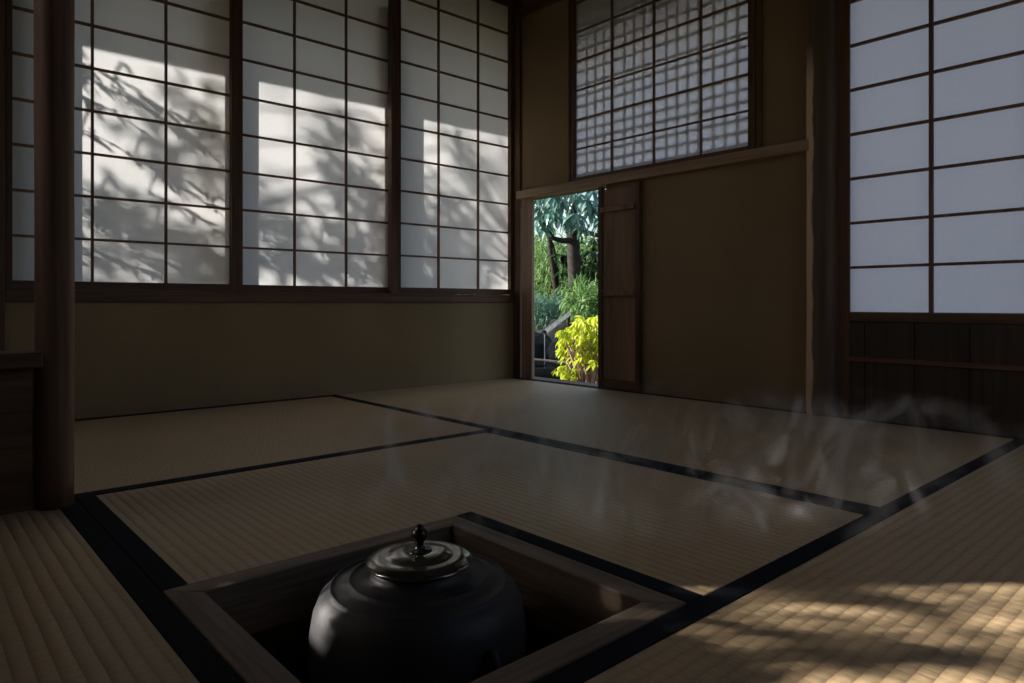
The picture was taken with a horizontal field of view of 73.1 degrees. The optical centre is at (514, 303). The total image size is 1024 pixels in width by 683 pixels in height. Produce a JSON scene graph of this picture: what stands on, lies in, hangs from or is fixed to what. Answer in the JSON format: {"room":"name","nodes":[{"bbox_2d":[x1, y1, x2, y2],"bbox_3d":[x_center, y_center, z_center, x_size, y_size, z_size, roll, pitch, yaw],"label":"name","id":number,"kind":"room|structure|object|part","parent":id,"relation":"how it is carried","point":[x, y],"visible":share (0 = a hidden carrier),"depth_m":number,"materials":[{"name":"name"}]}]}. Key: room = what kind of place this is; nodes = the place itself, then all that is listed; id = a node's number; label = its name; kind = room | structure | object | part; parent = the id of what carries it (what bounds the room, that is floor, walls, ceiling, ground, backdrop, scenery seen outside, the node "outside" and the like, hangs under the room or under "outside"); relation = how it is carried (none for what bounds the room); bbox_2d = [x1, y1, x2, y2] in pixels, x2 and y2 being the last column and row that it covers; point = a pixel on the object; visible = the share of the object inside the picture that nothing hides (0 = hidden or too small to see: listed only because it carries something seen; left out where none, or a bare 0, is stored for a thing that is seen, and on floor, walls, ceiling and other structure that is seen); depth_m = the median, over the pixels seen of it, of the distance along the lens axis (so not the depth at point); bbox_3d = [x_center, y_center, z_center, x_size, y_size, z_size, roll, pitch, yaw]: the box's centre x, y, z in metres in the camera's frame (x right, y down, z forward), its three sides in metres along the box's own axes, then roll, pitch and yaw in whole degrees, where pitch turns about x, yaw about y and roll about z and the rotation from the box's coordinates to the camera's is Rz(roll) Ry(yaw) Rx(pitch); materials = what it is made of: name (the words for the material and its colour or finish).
{"room":"japanese tea room","nodes":[
{"label":"japanese tea room","id":0,"kind":"room"},
{"bbox_2d":[5,302,512,419],"bbox_3d":[-1.061,-0.631,2.209,2.933,2.170,0.070,0,0,-42],"label":"wall","id":1,"kind":"structure","parent":0,"point":[131,357],"depth_m":2.34,"materials":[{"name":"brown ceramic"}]},
{"bbox_2d":[0,0,4,350],"bbox_3d":[-1.424,-0.691,1.876,0.058,2.050,0.082,0,0,-42],"label":"trim","id":2,"kind":"structure","parent":1,"relation":"attached to","point":[2,2],"depth_m":1.86,"materials":[{"name":"brown wood"}]},
{"bbox_2d":[5,289,513,302],"bbox_3d":[-0.712,-0.021,2.511,1.850,0.034,0.072,0,0,-42],"label":"window sill","id":3,"kind":"structure","parent":1,"relation":"attached to","point":[11,295],"depth_m":2.30,"materials":[{"name":"brown wood"}]},
{"bbox_2d":[5,0,240,291],"bbox_3d":[-1.153,-0.702,2.092,0.634,1.326,0.026,0,0,-42],"label":"screen","id":4,"kind":"object","parent":3,"relation":"on","point":[157,110],"visible":0.92,"depth_m":2.11,"materials":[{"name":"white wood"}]},
{"bbox_3d":[-1.158,-0.051,2.087,0.587,0.024,0.024,0,0,-42],"label":"rail","id":5,"kind":"part","parent":4,"relation":"part of","materials":[{"name":"brown wood"}]},
{"bbox_2d":[241,0,396,293],"bbox_3d":[-0.704,-0.702,2.533,0.638,1.326,0.026,0,0,-42],"label":"screen","id":6,"kind":"object","parent":3,"relation":"on","point":[314,73],"visible":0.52,"depth_m":2.52,"materials":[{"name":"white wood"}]},
{"bbox_3d":[-0.704,-0.051,2.533,0.590,0.024,0.024,0,0,-42],"label":"rail","id":7,"kind":"part","parent":6,"relation":"part of","materials":[{"name":"brown wood"}]},
{"bbox_2d":[388,0,512,294],"bbox_3d":[-0.250,-0.702,2.903,0.635,1.326,0.026,0,0,-42],"label":"screen","id":8,"kind":"object","parent":3,"relation":"on","point":[450,62],"visible":1,"depth_m":2.89,"materials":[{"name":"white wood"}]},
{"bbox_3d":[-0.240,-0.051,2.912,0.576,0.024,0.024,0,0,-42],"label":"rail","id":9,"kind":"part","parent":8,"relation":"part of","materials":[{"name":"brown wood"}]},
{"bbox_3d":[-0.240,-1.350,2.912,0.576,0.030,0.024,0,0,-42],"label":"rail","id":10,"kind":"part","parent":8,"relation":"part of","materials":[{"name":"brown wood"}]},
{"bbox_2d":[522,0,1019,437],"bbox_3d":[0.992,-0.631,2.065,0.070,2.170,2.888,0,0,-42],"label":"wall","id":11,"kind":"structure","parent":0,"point":[724,249],"depth_m":2.33,"materials":[{"name":"beige paint"}]},
{"bbox_2d":[513,0,521,377],"bbox_3d":[-0.007,-0.691,3.126,0.023,2.050,0.115,0,0,-42],"label":"trim","id":12,"kind":"structure","parent":11,"relation":"attached to","point":[517,4],"depth_m":3.09,"materials":[{"name":"brown wood"}]},
{"bbox_2d":[522,198,533,379],"bbox_3d":[0.060,-0.064,3.044,0.018,0.796,0.064,0,0,-42],"label":"trim","id":13,"kind":"structure","parent":11,"relation":"attached to","point":[527,204],"depth_m":3.03,"materials":[{"name":"brown wood"}]},
{"bbox_2d":[520,0,560,17],"bbox_3d":[0.137,-1.294,2.964,0.022,0.044,0.315,0,0,-42],"label":"trim","id":14,"kind":"structure","parent":11,"relation":"attached to","point":[537,5],"depth_m":3.00,"materials":[{"name":"brown wood"}]},
{"bbox_2d":[521,377,599,387],"bbox_3d":[0.208,0.347,2.931,0.080,0.034,0.505,0,0,-42],"label":"trim","id":15,"kind":"structure","parent":11,"relation":"attached to","point":[535,378],"depth_m":2.92,"materials":[{"name":"brown wood"}]},
{"bbox_2d":[568,0,570,181],"bbox_3d":[0.228,-0.942,2.858,0.008,0.889,0.010,0,0,-42],"label":"trim","id":16,"kind":"structure","parent":11,"relation":"attached to","point":[569,1],"depth_m":2.85,"materials":[{"name":"brown wood"}]},
{"bbox_2d":[598,180,641,391],"bbox_3d":[0.396,-0.064,2.641,0.042,0.788,0.202,0,0,-42],"label":"sliding door","id":17,"kind":"structure","parent":11,"relation":"in","point":[620,208],"depth_m":2.64,"materials":[{"name":"brown wood"}]},
{"bbox_3d":[0.404,0.312,2.649,0.018,0.036,0.163,0,0,-42],"label":"rail","id":18,"kind":"part","parent":17,"relation":"part of","materials":[{"name":"brown wood"}]},
{"bbox_2d":[516,139,808,199],"bbox_3d":[0.466,-0.479,2.582,0.046,0.035,1.324,0,0,-42],"label":"trim","id":19,"kind":"structure","parent":11,"relation":"attached to","point":[801,146],"depth_m":2.44,"materials":[{"name":"brown wood"}]},
{"bbox_2d":[571,0,755,181],"bbox_3d":[0.516,-0.932,2.553,0.024,0.868,0.820,0,0,-42],"label":"screen","id":20,"kind":"object","parent":19,"relation":"on","point":[654,83],"visible":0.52,"depth_m":2.55,"materials":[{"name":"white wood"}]},
{"bbox_3d":[0.511,-0.507,2.558,0.022,0.018,0.782,0,0,-42],"label":"rail","id":21,"kind":"part","parent":20,"relation":"part of","materials":[{"name":"brown wood"}]},
{"bbox_2d":[756,0,762,147],"bbox_3d":[0.791,-0.942,2.231,0.008,0.889,0.019,0,0,-42],"label":"trim","id":22,"kind":"structure","parent":11,"relation":"attached to","point":[759,3],"depth_m":2.23,"materials":[{"name":"brown wood"}]},
{"bbox_2d":[837,0,849,416],"bbox_3d":[0.968,-0.691,2.033,0.010,2.050,0.040,0,0,-42],"label":"wooden post","id":23,"kind":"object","parent":11,"relation":"attached to","point":[843,6],"depth_m":2.03,"materials":[{"name":"brown wood"}]},
{"bbox_2d":[848,322,1023,437],"bbox_3d":[1.427,0.193,1.516,0.016,0.279,1.348,0,0,-42],"label":"wainscot","id":24,"kind":"structure","parent":11,"relation":"attached to","point":[964,377],"depth_m":1.84,"materials":[{"name":"brown wood"}]},
{"bbox_2d":[850,313,1023,324],"bbox_3d":[1.449,0.040,1.533,0.062,0.025,1.346,0,0,-42],"label":"trim","id":25,"kind":"structure","parent":11,"relation":"attached to","point":[861,317],"depth_m":1.84,"materials":[{"name":"brown wood"}]},
{"bbox_2d":[850,0,1023,313],"bbox_3d":[1.202,-0.666,1.805,0.026,1.400,0.670,0,0,-42],"label":"screen","id":26,"kind":"object","parent":25,"relation":"on","point":[937,86],"visible":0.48,"depth_m":1.87,"materials":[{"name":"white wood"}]},
{"bbox_3d":[1.202,0.029,1.805,0.024,0.009,0.644,0,0,-42],"label":"rail","id":27,"kind":"part","parent":26,"relation":"part of","materials":[{"name":"brown wood"}]},
{"bbox_3d":[-0.096,0.415,1.135,2.793,0.058,2.818,0,0,-42],"label":"floor","id":28,"kind":"structure","parent":0,"visible":0},
{"bbox_2d":[0,498,244,682],"bbox_3d":[-0.473,0.358,0.168,0.939,0.051,1.881,0,0,-42],"label":"mat","id":29,"kind":"object","parent":28,"relation":"on","point":[75,607],"visible":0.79,"depth_m":0.74,"materials":[{"name":"beige wicker"}]},
{"bbox_2d":[0,350,42,514],"bbox_3d":[-1.100,0.205,0.825,0.886,0.256,0.086,0,0,-42],"label":"cabinet","id":30,"kind":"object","parent":29,"relation":"on","point":[17,367],"depth_m":1.10,"materials":[{"name":"brown wood"}]},
{"bbox_2d":[33,0,74,510],"bbox_3d":[-0.757,-0.691,1.137,0.057,2.048,0.057,0,0,-42],"label":"log post","id":31,"kind":"object","parent":29,"relation":"on","point":[53,20],"visible":0.99,"depth_m":1.11,"materials":[{"name":"brown wood"}]},
{"bbox_2d":[74,395,493,498],"bbox_3d":[-1.065,0.358,1.530,1.879,0.051,0.935,0,0,-42],"label":"mat","id":32,"kind":"object","parent":28,"relation":"on","point":[112,454],"visible":0.64,"depth_m":1.72,"materials":[{"name":"beige wicker"}]},
{"bbox_2d":[251,605,578,682],"bbox_3d":[-0.108,0.526,0.784,0.425,0.246,0.425,0,0,-42],"label":"pit","id":33,"kind":"object","parent":28,"relation":"in","point":[287,643],"visible":0.02,"depth_m":0.85,"materials":[{"name":"ceramic"}]},
{"bbox_2d":[163,516,686,682],"bbox_3d":[-0.108,0.367,0.784,0.425,0.068,0.425,0,0,-42],"label":"hearth","id":34,"kind":"object","parent":33,"relation":"on","point":[226,610],"visible":0.53,"depth_m":0.84,"materials":[{"name":"brown wood"}]},
{"bbox_3d":[-0.253,0.367,0.654,0.035,0.068,0.423,0,0,-42],"label":"frame rail","id":35,"kind":"part","parent":34,"relation":"part of","materials":[{"name":"brown wood"}]},
{"bbox_3d":[-0.238,0.367,0.929,0.424,0.068,0.035,0,0,-42],"label":"frame rail","id":36,"kind":"part","parent":34,"relation":"part of","materials":[{"name":"brown wood"}]},
{"bbox_3d":[0.037,0.367,0.914,0.035,0.068,0.423,0,0,-42],"label":"frame rail","id":37,"kind":"part","parent":34,"relation":"part of","materials":[{"name":"brown wood"}]},
{"bbox_3d":[0.022,0.367,0.639,0.424,0.068,0.035,0,0,-42],"label":"frame rail","id":38,"kind":"part","parent":34,"relation":"part of","materials":[{"name":"brown wood"}]},
{"bbox_3d":[-0.105,0.505,0.781,0.186,0.070,0.193,0,0,-42],"label":"trivet","id":39,"kind":"object","parent":33,"relation":"on","visible":0},
{"bbox_2d":[308,524,525,682],"bbox_3d":[-0.108,0.365,0.784,0.242,0.228,0.242,0,0,9],"label":"kettle","id":40,"kind":"object","parent":39,"relation":"on","point":[419,610],"visible":0.98,"depth_m":0.71,"materials":[{"name":"brown metal"}]},
{"bbox_3d":[-0.108,0.287,0.784,0.120,0.013,0.120,0,0,-42],"label":"lid","id":41,"kind":"part","parent":40,"relation":"part of","materials":[{"name":"brown metal"}]},
{"bbox_3d":[-0.108,0.266,0.784,0.028,0.031,0.028,0,0,-42],"label":"knob","id":42,"kind":"part","parent":40,"relation":"part of","materials":[{"name":"brown metal"}]},
{"bbox_2d":[76,431,870,603],"bbox_3d":[-0.088,0.358,1.146,0.939,0.051,0.939,0,0,-42],"label":"mat","id":43,"kind":"object","parent":28,"relation":"on","point":[685,536],"visible":0.59,"depth_m":1.11,"materials":[{"name":"beige wicker"}]},
{"bbox_2d":[329,377,1016,510],"bbox_3d":[0.288,0.358,2.114,0.912,0.051,1.875,0,0,-42],"label":"mat","id":44,"kind":"object","parent":28,"relation":"on","point":[867,464],"visible":0.57,"depth_m":1.77,"materials":[{"name":"beige wicker"}]},
{"bbox_2d":[806,0,837,416],"bbox_3d":[0.931,-0.691,2.078,0.091,2.048,0.091,0,0,-42],"label":"log post","id":45,"kind":"object","parent":44,"relation":"on","point":[821,68],"visible":0.91,"depth_m":2.04,"materials":[{"name":"brown wood"}]},
{"bbox_2d":[532,437,1023,682],"bbox_3d":[0.880,0.358,0.751,1.852,0.051,0.941,0,0,-42],"label":"mat","id":46,"kind":"object","parent":28,"relation":"on","point":[926,585],"visible":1,"depth_m":0.75,"materials":[{"name":"beige wicker"}]},
{"label":"outside","id":47,"kind":"structure","parent":0,"visible":0},
{"bbox_3d":[-2.444,0.575,7.213,34.000,0.421,34.000,0,0,-42],"label":"ground","id":48,"kind":"structure","parent":47,"visible":0},
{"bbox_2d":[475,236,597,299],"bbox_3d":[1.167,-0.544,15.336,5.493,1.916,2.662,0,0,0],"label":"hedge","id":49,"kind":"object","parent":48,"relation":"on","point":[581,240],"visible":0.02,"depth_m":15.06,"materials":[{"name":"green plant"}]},
{"bbox_2d":[534,332,551,358],"bbox_3d":[0.172,0.464,6.533,0.440,0.391,0.439,0,0,-17],"label":"boulder","id":50,"kind":"object","parent":48,"relation":"on","point":[538,337],"visible":0.17,"depth_m":6.36,"materials":[{"name":"stone"}]},
{"bbox_2d":[534,195,565,301],"bbox_3d":[0.454,-0.967,9.443,1.056,3.444,1.113,0,0,4],"label":"slender tree","id":51,"kind":"object","parent":48,"relation":"on","point":[551,248],"visible":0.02,"depth_m":9.35,"materials":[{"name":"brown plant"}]},
{"bbox_2d":[536,319,571,339],"bbox_3d":[0.477,0.405,6.960,0.589,0.499,0.679,0,0,-42],"label":"boulder","id":52,"kind":"object","parent":48,"relation":"on","point":[551,334],"visible":0.12,"depth_m":6.80,"materials":[{"name":"stone"}]},
{"bbox_2d":[534,289,574,331],"bbox_3d":[0.407,0.263,7.634,0.902,0.860,1.299,0,0,6],"label":"shrub","id":53,"kind":"object","parent":48,"relation":"on","point":[544,312],"visible":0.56,"depth_m":7.29,"materials":[{"name":"green plant"}]},
{"bbox_2d":[542,312,570,334],"bbox_3d":[0.376,0.415,6.040,0.046,0.678,0.640,0,0,24],"label":"spout","id":54,"kind":"object","parent":48,"relation":"on","point":[567,315],"visible":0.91,"depth_m":6.05,"materials":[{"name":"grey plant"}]},
{"bbox_2d":[546,253,570,300],"bbox_3d":[0.632,-0.004,8.592,0.519,1.296,1.143,0,0,-5],"label":"evergreen shrub","id":55,"kind":"object","parent":48,"relation":"on","point":[563,257],"visible":0.38,"depth_m":8.85,"materials":[{"name":"green plant"}]},
{"bbox_2d":[534,228,584,308],"bbox_3d":[0.450,-0.346,11.063,1.383,1.776,2.420,0,0,1],"label":"feathery shrub","id":56,"kind":"object","parent":48,"relation":"on","point":[542,272],"visible":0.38,"depth_m":10.52,"materials":[{"name":"green plant"}]},
{"bbox_2d":[534,359,588,381],"bbox_3d":[0.272,0.629,5.608,0.944,0.291,0.939,0,0,-42],"label":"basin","id":57,"kind":"object","parent":48,"relation":"on","point":[543,370],"visible":0.24,"depth_m":5.16,"materials":[{"name":"stone"}]},
{"bbox_2d":[534,358,567,364],"bbox_3d":[0.234,0.440,5.282,0.385,0.058,0.020,0,0,0],"label":"bamboo pole","id":58,"kind":"object","parent":57,"relation":"on","point":[535,359],"visible":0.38,"depth_m":5.27,"materials":[{"name":"wood"}]},
{"bbox_2d":[534,191,597,295],"bbox_3d":[0.675,-0.746,8.145,1.337,3.006,2.365,0,0,8],"label":"broadleaf tree","id":59,"kind":"object","parent":48,"relation":"on","point":[554,207],"visible":0.42,"depth_m":7.56,"materials":[{"name":"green plant"}]},
{"bbox_2d":[535,231,597,250],"bbox_3d":[1.223,-0.808,17.772,5.699,2.441,2.032,0,0,-1],"label":"shrub","id":60,"kind":"object","parent":48,"relation":"on","point":[587,239],"visible":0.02,"depth_m":17.51,"materials":[{"name":"green plant"}]},
{"bbox_2d":[545,328,594,362],"bbox_3d":[0.564,0.459,6.115,0.592,0.479,0.617,0,0,32],"label":"boulder","id":61,"kind":"object","parent":48,"relation":"on","point":[550,352],"visible":0.08,"depth_m":6.02,"materials":[{"name":"stone"}]},
{"bbox_2d":[551,242,591,293],"bbox_3d":[1.232,-0.279,11.872,1.689,1.563,2.510,0,0,5],"label":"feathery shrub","id":62,"kind":"object","parent":48,"relation":"on","point":[587,242],"visible":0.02,"depth_m":11.10,"materials":[{"name":"green plant"}]},
{"bbox_2d":[550,271,597,332],"bbox_3d":[0.824,0.188,7.143,0.893,1.050,1.179,0,0,22],"label":"shrub","id":63,"kind":"object","parent":48,"relation":"on","point":[578,304],"visible":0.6,"depth_m":6.86,"materials":[{"name":"green plant"}]},
{"bbox_2d":[551,315,597,383],"bbox_3d":[0.549,0.431,4.619,0.606,0.713,0.480,0,0,1],"label":"shrub","id":64,"kind":"object","parent":48,"relation":"on","point":[589,358],"visible":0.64,"depth_m":4.51,"materials":[{"name":"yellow plant"}]},
{"bbox_2d":[560,239,597,296],"bbox_3d":[1.003,-0.100,8.913,1.134,1.451,1.347,0,0,-42],"label":"evergreen shrub","id":65,"kind":"object","parent":48,"relation":"on","point":[589,259],"visible":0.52,"depth_m":8.77,"materials":[{"name":"green plant"}]}
]}

